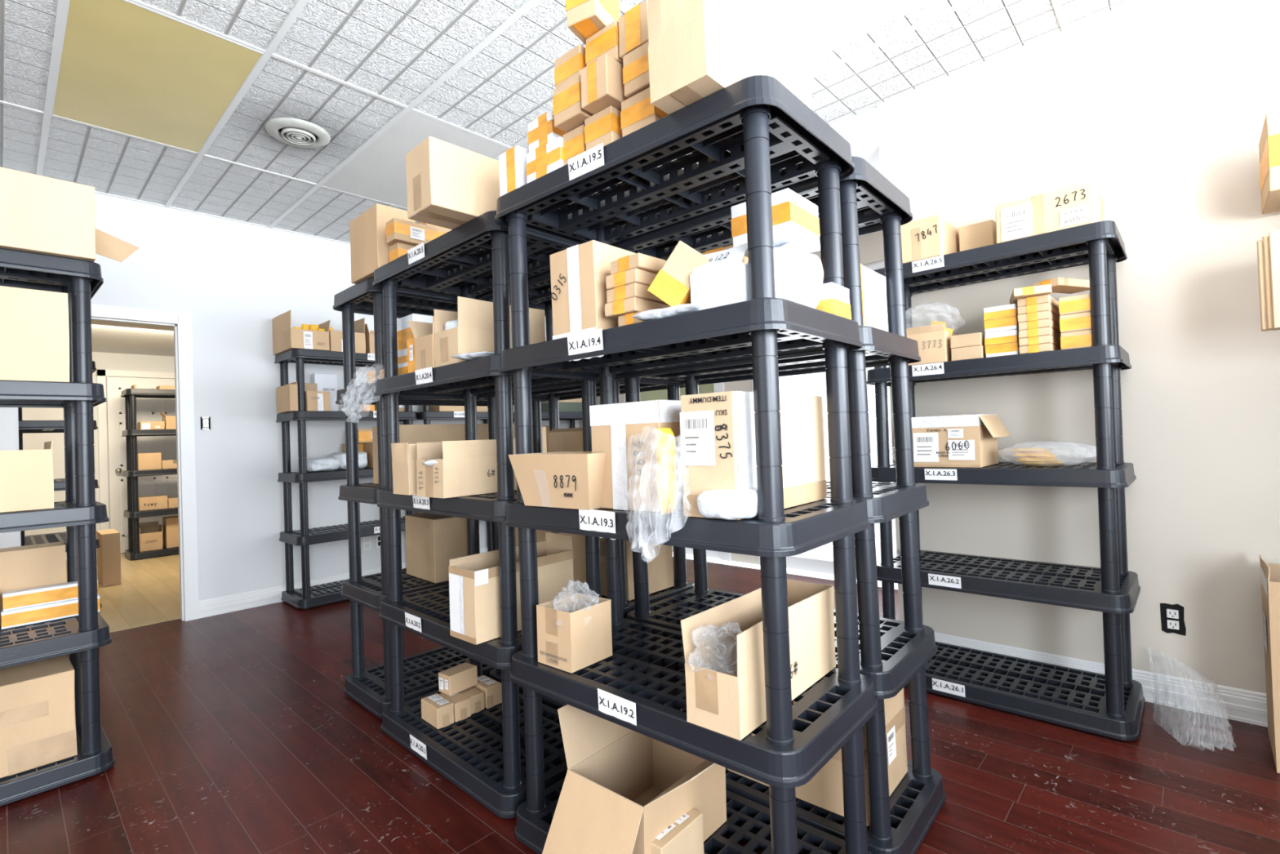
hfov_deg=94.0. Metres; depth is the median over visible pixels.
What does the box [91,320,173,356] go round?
ceiling
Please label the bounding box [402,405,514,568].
shelving unit
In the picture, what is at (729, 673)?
packet
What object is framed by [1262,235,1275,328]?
cardboard sheet
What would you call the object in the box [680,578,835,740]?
carton
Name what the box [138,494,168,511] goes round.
carton
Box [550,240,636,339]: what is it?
carton
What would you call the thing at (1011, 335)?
cardboard box
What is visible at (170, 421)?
carton
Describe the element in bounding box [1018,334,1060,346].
cardboard box
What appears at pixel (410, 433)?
carton
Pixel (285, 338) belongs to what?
carton
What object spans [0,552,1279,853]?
floor
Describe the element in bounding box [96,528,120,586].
carton
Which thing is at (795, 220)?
cardboard box
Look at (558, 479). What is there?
carton
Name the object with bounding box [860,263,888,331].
cardboard box
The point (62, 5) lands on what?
grid
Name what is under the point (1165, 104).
wall
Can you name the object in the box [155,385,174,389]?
cardboard box
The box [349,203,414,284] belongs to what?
carton
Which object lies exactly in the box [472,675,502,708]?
cardboard box
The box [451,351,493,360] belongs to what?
bag
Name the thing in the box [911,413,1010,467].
carton
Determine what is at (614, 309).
cardboard box
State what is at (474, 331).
carton
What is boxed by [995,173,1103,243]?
carton
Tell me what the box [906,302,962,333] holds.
plastic bag
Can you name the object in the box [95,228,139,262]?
cardboard piece
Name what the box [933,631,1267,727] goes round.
baseboard
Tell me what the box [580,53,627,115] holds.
cardboard box
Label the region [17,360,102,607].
shelving unit
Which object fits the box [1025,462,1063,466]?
envelope
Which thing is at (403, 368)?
cardboard box
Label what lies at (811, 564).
door
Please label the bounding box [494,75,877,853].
shelving unit
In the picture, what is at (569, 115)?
cardboard box
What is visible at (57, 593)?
cardboard box
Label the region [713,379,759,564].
trim
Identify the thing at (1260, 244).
cardboard sheet
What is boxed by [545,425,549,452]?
carton
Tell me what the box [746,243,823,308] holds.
wrapped bundle
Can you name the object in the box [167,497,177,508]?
cardboard box
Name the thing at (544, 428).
carton
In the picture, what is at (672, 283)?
cardboard box
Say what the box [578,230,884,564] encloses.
wall
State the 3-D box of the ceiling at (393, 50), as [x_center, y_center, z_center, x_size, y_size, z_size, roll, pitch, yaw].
[-0.711,-1.641,1.657,6.878,0.060,7.500,-3,-1,43]
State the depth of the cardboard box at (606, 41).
1.45 m
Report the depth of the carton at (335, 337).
4.52 m
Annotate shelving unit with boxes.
[0,248,114,805]
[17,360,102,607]
[120,388,178,559]
[274,348,417,608]
[333,276,547,718]
[373,210,601,817]
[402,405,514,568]
[479,277,694,710]
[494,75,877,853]
[512,404,582,427]
[614,156,946,853]
[866,220,1145,740]
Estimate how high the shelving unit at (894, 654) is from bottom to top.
1.835 m
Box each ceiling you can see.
[0,0,1136,243]
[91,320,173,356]
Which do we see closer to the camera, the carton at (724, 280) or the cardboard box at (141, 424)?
the carton at (724, 280)
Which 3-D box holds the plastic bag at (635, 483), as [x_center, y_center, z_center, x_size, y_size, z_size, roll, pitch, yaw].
[0.021,0.144,1.304,0.213,0.292,0.126,-3,-1,43]
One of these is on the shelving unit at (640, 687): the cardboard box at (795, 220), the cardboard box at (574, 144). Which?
the cardboard box at (574, 144)
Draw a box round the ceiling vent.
[265,117,330,148]
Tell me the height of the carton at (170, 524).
0.331 m
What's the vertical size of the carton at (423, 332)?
0.193 m
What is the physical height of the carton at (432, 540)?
0.280 m
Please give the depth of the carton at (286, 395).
4.22 m
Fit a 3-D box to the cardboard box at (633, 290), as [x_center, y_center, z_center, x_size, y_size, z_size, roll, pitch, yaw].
[0.021,-0.325,1.515,0.101,0.034,0.203,-3,-1,43]
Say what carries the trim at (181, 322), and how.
attached to the wall at (233, 277)
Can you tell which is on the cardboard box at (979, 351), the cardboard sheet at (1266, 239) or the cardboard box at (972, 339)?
the cardboard box at (972, 339)
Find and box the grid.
[0,0,1146,244]
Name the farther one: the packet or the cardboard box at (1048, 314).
the cardboard box at (1048, 314)
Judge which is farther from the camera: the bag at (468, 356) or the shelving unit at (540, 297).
the shelving unit at (540, 297)
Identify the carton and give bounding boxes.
[0,166,95,262]
[0,285,69,382]
[0,440,53,512]
[0,541,66,625]
[0,654,77,777]
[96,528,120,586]
[137,452,161,470]
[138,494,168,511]
[138,520,162,551]
[160,412,176,429]
[162,515,178,547]
[271,309,330,355]
[275,382,297,413]
[304,382,330,411]
[328,317,365,353]
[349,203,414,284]
[364,323,374,353]
[372,422,515,484]
[391,442,417,494]
[404,512,467,583]
[405,136,500,229]
[408,320,435,369]
[416,438,516,497]
[429,405,464,411]
[433,296,546,367]
[448,532,573,644]
[476,405,488,411]
[508,451,605,510]
[515,527,559,546]
[536,592,612,672]
[542,398,582,403]
[542,426,546,453]
[542,704,752,853]
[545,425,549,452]
[548,427,582,452]
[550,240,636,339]
[559,532,674,600]
[589,400,684,512]
[647,0,812,151]
[680,391,826,519]
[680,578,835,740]
[689,242,750,310]
[727,687,907,826]
[900,214,959,263]
[906,323,957,365]
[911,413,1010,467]
[958,219,996,251]
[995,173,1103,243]
[1259,554,1279,773]
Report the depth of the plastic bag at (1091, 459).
2.36 m
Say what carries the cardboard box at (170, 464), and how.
on the shelving unit at (132, 513)
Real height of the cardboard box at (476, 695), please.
0.071 m
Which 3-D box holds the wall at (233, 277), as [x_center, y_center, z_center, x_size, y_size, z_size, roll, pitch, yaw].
[-3.216,-0.088,4.021,0.120,2.794,7.500,-3,-1,43]
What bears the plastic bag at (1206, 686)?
on the floor
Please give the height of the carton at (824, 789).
0.360 m
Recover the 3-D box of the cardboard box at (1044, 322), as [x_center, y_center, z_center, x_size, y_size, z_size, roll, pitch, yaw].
[1.589,-0.392,2.367,0.105,0.030,0.263,-3,-1,44]
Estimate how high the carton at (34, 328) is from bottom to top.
0.315 m
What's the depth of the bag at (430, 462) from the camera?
1.95 m
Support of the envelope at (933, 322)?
in the plastic bag at (927, 303)
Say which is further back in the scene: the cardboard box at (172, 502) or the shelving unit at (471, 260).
the cardboard box at (172, 502)
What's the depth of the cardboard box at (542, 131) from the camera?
1.62 m
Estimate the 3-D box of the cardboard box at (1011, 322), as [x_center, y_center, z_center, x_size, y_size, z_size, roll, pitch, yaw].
[1.496,-0.406,2.439,0.115,0.049,0.204,-3,-1,43]
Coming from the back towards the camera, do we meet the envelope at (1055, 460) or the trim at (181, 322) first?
the trim at (181, 322)
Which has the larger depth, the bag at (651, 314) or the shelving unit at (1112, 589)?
the shelving unit at (1112, 589)
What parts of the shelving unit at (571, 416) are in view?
shelf, post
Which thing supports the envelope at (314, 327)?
in the carton at (285, 338)
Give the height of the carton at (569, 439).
0.220 m
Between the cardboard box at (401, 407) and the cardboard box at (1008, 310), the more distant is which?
the cardboard box at (401, 407)
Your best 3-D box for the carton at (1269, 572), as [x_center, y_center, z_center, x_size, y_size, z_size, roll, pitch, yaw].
[2.238,0.765,1.885,0.359,0.630,0.333,-3,-1,43]
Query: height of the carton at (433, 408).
0.130 m
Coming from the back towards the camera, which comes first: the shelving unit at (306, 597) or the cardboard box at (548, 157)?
the shelving unit at (306, 597)
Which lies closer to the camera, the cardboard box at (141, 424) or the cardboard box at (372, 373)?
the cardboard box at (372, 373)
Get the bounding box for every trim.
[0,303,199,621]
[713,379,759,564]
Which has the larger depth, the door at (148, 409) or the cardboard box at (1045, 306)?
the door at (148, 409)
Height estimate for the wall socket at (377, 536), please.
0.116 m
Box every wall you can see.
[22,351,174,559]
[90,192,578,600]
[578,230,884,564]
[709,106,880,195]
[877,0,1279,693]
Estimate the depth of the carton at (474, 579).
1.91 m
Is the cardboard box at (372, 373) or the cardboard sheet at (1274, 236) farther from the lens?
the cardboard box at (372, 373)
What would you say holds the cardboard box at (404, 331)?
on the cardboard box at (402, 353)
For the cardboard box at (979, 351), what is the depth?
2.44 m
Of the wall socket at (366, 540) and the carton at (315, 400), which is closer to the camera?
the carton at (315, 400)
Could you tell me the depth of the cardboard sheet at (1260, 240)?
1.91 m
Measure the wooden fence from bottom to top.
1.150 m
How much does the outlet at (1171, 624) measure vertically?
0.032 m
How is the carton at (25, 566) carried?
on the shelving unit at (81, 636)
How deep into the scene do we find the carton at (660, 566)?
2.37 m
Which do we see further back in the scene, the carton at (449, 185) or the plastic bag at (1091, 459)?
the plastic bag at (1091, 459)
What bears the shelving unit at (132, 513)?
on the floor
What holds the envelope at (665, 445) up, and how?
on the shelving unit at (640, 687)
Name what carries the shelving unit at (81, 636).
on the floor
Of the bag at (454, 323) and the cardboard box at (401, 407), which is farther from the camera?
the cardboard box at (401, 407)
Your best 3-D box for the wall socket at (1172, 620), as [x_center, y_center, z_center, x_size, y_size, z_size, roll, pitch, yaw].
[2.087,0.751,2.338,0.073,0.120,0.011,-3,-1,43]
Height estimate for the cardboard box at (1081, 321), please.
0.064 m
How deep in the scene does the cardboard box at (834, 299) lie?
1.39 m
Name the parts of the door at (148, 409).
knob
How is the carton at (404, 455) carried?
on the shelving unit at (471, 260)
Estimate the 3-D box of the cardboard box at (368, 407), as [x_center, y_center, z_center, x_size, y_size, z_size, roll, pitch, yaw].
[-2.145,-0.156,4.639,0.203,0.078,0.086,-3,-1,43]
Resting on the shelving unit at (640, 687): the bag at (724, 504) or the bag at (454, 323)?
the bag at (724, 504)
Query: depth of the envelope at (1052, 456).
2.41 m
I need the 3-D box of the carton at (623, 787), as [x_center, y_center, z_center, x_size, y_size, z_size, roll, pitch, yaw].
[0.038,0.905,1.528,0.448,0.348,0.474,-3,-1,41]
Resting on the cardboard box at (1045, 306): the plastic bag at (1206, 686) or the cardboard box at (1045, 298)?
the cardboard box at (1045, 298)
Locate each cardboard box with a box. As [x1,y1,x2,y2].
[0,595,100,629]
[1,579,98,611]
[137,421,164,429]
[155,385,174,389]
[161,459,177,468]
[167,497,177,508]
[311,373,338,411]
[342,443,364,452]
[356,404,374,411]
[357,428,372,443]
[363,442,373,467]
[366,368,384,383]
[385,217,438,245]
[389,242,415,262]
[397,313,434,351]
[397,347,407,365]
[397,363,408,375]
[398,404,405,411]
[406,337,415,373]
[417,222,452,236]
[421,693,453,728]
[438,662,477,695]
[439,692,471,722]
[459,686,484,714]
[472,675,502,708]
[498,145,528,196]
[525,136,564,183]
[528,110,566,152]
[552,75,593,133]
[554,44,586,88]
[562,124,586,165]
[565,0,620,44]
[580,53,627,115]
[584,105,622,151]
[585,20,622,64]
[604,297,671,319]
[605,267,657,289]
[606,282,669,305]
[610,253,666,275]
[617,0,648,59]
[617,311,644,326]
[620,87,668,137]
[622,41,649,98]
[647,240,709,306]
[650,808,704,853]
[701,244,748,264]
[730,187,820,257]
[815,282,851,319]
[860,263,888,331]
[950,332,985,348]
[951,345,986,360]
[983,303,1018,320]
[983,315,1018,333]
[984,329,1019,345]
[984,342,1020,357]
[1009,284,1052,304]
[1017,294,1058,310]
[1017,302,1060,317]
[1017,310,1059,324]
[1017,318,1061,333]
[1018,326,1060,340]
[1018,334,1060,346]
[1018,342,1061,353]
[1033,277,1089,293]
[1057,293,1090,315]
[1059,311,1091,333]
[1060,329,1092,349]
[1258,110,1279,214]
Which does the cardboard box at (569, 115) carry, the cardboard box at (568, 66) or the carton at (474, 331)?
the cardboard box at (568, 66)
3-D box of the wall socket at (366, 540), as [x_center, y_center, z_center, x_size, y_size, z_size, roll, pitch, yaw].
[-2.244,0.953,4.912,0.011,0.116,0.072,-3,-1,43]
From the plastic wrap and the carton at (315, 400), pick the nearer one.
the plastic wrap
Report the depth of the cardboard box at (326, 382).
4.66 m
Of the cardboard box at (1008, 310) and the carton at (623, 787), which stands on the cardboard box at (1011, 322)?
the cardboard box at (1008, 310)
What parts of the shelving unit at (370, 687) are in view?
post, shelf, post, shelf, shelf, shelf, shelf, post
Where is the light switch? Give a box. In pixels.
[200,416,210,429]
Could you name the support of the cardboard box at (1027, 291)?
on the cardboard box at (1045, 298)
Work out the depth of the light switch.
4.14 m
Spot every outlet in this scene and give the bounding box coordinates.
[364,537,369,542]
[1166,608,1178,618]
[1167,619,1179,629]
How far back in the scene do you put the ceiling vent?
3.11 m
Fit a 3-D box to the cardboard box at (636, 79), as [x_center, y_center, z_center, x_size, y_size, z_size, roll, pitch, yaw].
[0.036,-0.829,1.430,0.092,0.096,0.133,-3,-1,41]
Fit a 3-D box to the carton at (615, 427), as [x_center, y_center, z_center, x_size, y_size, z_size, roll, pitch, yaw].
[0.014,0.069,1.499,0.229,0.260,0.165,-3,-1,41]
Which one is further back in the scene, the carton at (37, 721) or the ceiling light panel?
the ceiling light panel
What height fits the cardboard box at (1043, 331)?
0.030 m
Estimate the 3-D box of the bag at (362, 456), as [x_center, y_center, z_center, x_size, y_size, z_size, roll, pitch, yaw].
[-2.263,0.260,4.611,0.303,0.133,0.262,-3,-1,37]
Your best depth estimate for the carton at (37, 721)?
2.06 m
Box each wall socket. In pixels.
[362,535,372,550]
[375,534,380,548]
[1160,603,1186,635]
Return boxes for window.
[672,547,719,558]
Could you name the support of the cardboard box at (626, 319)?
on the shelving unit at (640, 687)
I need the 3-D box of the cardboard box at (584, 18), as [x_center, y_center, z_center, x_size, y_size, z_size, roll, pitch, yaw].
[-0.116,-1.036,1.479,0.088,0.131,0.119,-3,-1,29]
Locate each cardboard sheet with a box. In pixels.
[1256,240,1279,331]
[1257,240,1278,329]
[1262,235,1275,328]
[1268,230,1279,328]
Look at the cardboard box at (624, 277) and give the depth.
1.43 m
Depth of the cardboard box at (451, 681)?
2.35 m
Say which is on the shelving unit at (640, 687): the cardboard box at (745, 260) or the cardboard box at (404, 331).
the cardboard box at (745, 260)
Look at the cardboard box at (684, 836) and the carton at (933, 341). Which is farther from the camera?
the carton at (933, 341)
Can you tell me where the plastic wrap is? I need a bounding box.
[553,580,599,626]
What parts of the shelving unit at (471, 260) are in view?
post, shelf, shelf, shelf, post, shelf, shelf, post, post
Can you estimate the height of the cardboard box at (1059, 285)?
0.031 m
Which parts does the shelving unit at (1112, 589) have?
post, post, shelf, shelf, shelf, shelf, shelf, post, post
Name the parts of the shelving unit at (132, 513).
post, post, shelf, shelf, shelf, shelf, shelf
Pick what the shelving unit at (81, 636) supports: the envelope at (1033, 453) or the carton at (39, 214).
the carton at (39, 214)
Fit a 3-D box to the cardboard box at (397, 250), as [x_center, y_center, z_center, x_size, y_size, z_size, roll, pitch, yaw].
[-0.917,-0.679,2.427,0.080,0.091,0.170,-3,-1,44]
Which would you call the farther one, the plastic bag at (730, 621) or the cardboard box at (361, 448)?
the cardboard box at (361, 448)
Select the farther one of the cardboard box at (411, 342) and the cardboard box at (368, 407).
the cardboard box at (368, 407)
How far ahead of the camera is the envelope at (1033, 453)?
2.42 m
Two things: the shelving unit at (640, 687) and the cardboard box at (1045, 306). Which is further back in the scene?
the cardboard box at (1045, 306)
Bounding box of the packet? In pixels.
[723,671,737,676]
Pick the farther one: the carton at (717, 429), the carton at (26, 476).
the carton at (26, 476)
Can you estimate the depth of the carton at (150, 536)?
6.57 m
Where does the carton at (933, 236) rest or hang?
on the shelving unit at (1112, 589)
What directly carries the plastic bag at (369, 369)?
hanging from the shelving unit at (471, 260)
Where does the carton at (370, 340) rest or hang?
on the shelving unit at (306, 597)
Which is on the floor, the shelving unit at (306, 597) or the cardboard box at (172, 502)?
the shelving unit at (306, 597)
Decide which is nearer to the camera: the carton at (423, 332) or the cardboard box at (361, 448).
the carton at (423, 332)
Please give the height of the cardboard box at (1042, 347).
0.030 m
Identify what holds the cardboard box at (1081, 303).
on the cardboard box at (1081, 321)
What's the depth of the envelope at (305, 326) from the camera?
4.35 m
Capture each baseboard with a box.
[199,546,488,617]
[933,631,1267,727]
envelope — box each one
[301,324,310,329]
[310,324,319,330]
[655,427,678,514]
[931,320,946,327]
[943,327,953,335]
[1008,447,1048,451]
[1013,450,1052,456]
[1017,453,1056,461]
[1020,459,1060,463]
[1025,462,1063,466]
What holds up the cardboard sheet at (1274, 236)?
on the shelving unit
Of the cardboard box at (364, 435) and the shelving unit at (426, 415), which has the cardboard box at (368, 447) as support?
the cardboard box at (364, 435)
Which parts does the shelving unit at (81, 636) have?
shelf, shelf, shelf, shelf, shelf, post, post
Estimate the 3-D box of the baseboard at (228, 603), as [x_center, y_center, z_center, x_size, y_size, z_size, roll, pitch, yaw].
[-1.853,1.222,5.312,0.016,0.116,3.390,-3,-1,43]
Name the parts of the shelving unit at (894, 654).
post, post, shelf, shelf, shelf, shelf, post, shelf, post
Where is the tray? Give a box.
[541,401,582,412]
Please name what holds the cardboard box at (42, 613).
on the shelving unit at (81, 636)
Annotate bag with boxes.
[297,457,339,471]
[325,451,367,470]
[342,368,384,415]
[422,457,442,466]
[444,319,457,330]
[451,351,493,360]
[626,434,689,556]
[631,302,702,321]
[688,621,740,679]
[697,487,758,519]
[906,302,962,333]
[998,440,1096,466]
[1152,686,1226,749]
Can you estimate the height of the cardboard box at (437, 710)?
0.079 m
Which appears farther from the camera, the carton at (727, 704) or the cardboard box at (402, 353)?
the cardboard box at (402, 353)
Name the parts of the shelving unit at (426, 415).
post, shelf, post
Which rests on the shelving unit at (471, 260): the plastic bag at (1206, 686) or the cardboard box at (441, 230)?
the cardboard box at (441, 230)
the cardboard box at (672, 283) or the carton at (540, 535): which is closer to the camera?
the cardboard box at (672, 283)
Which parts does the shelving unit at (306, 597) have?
post, post, shelf, shelf, shelf, shelf, shelf, post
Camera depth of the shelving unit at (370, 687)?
2.74 m
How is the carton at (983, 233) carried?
on the shelving unit at (1112, 589)
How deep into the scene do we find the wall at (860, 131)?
3.17 m
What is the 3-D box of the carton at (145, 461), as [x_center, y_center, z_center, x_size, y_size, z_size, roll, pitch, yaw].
[-5.451,0.380,6.618,0.223,0.183,0.203,-3,-1,43]
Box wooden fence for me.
[639,383,714,401]
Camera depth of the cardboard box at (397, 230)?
2.35 m
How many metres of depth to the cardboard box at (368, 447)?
4.71 m
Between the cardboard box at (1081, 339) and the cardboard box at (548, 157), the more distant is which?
the cardboard box at (1081, 339)
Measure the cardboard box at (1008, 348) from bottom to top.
0.049 m
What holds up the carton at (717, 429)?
on the shelving unit at (640, 687)
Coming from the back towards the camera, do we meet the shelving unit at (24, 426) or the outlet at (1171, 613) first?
the shelving unit at (24, 426)
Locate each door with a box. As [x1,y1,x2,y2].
[97,369,177,553]
[786,260,884,574]
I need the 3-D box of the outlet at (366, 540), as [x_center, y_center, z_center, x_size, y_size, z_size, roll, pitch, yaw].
[-2.244,0.932,4.912,0.008,0.032,0.034,-3,-1,43]
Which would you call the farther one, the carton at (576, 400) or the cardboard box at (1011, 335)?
the carton at (576, 400)
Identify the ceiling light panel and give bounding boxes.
[321,111,508,208]
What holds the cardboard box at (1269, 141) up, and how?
on the shelving unit
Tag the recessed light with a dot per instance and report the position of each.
(127, 68)
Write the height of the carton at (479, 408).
0.200 m
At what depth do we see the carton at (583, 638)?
1.63 m
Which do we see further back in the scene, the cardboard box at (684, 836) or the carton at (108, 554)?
the carton at (108, 554)
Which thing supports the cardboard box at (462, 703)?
on the shelving unit at (471, 260)
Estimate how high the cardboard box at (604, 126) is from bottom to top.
0.097 m
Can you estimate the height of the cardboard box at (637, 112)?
0.095 m
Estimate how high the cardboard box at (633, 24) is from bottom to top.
0.096 m
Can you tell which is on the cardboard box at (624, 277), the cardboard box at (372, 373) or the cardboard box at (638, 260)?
the cardboard box at (638, 260)
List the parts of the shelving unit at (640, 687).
post, post, shelf, shelf, shelf, shelf, shelf, post, post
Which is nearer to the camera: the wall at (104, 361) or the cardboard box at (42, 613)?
the cardboard box at (42, 613)
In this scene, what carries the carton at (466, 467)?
on the shelving unit at (471, 260)
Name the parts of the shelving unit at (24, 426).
post, shelf, shelf, shelf, shelf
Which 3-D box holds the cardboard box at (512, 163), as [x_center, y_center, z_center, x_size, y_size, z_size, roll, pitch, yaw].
[-0.309,-0.729,1.779,0.091,0.127,0.203,-3,-1,41]
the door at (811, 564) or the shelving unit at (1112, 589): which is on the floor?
the shelving unit at (1112, 589)
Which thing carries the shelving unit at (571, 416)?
on the floor
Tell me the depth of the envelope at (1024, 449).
2.43 m
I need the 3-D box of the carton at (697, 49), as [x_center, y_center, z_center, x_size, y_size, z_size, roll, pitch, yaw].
[0.232,-0.811,1.398,0.158,0.243,0.483,-3,-1,41]
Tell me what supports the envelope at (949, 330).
in the plastic bag at (927, 303)
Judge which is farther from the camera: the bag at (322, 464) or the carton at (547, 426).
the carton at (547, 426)
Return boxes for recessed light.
[51,0,263,153]
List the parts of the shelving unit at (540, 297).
post, shelf, shelf, post, shelf, post, shelf, post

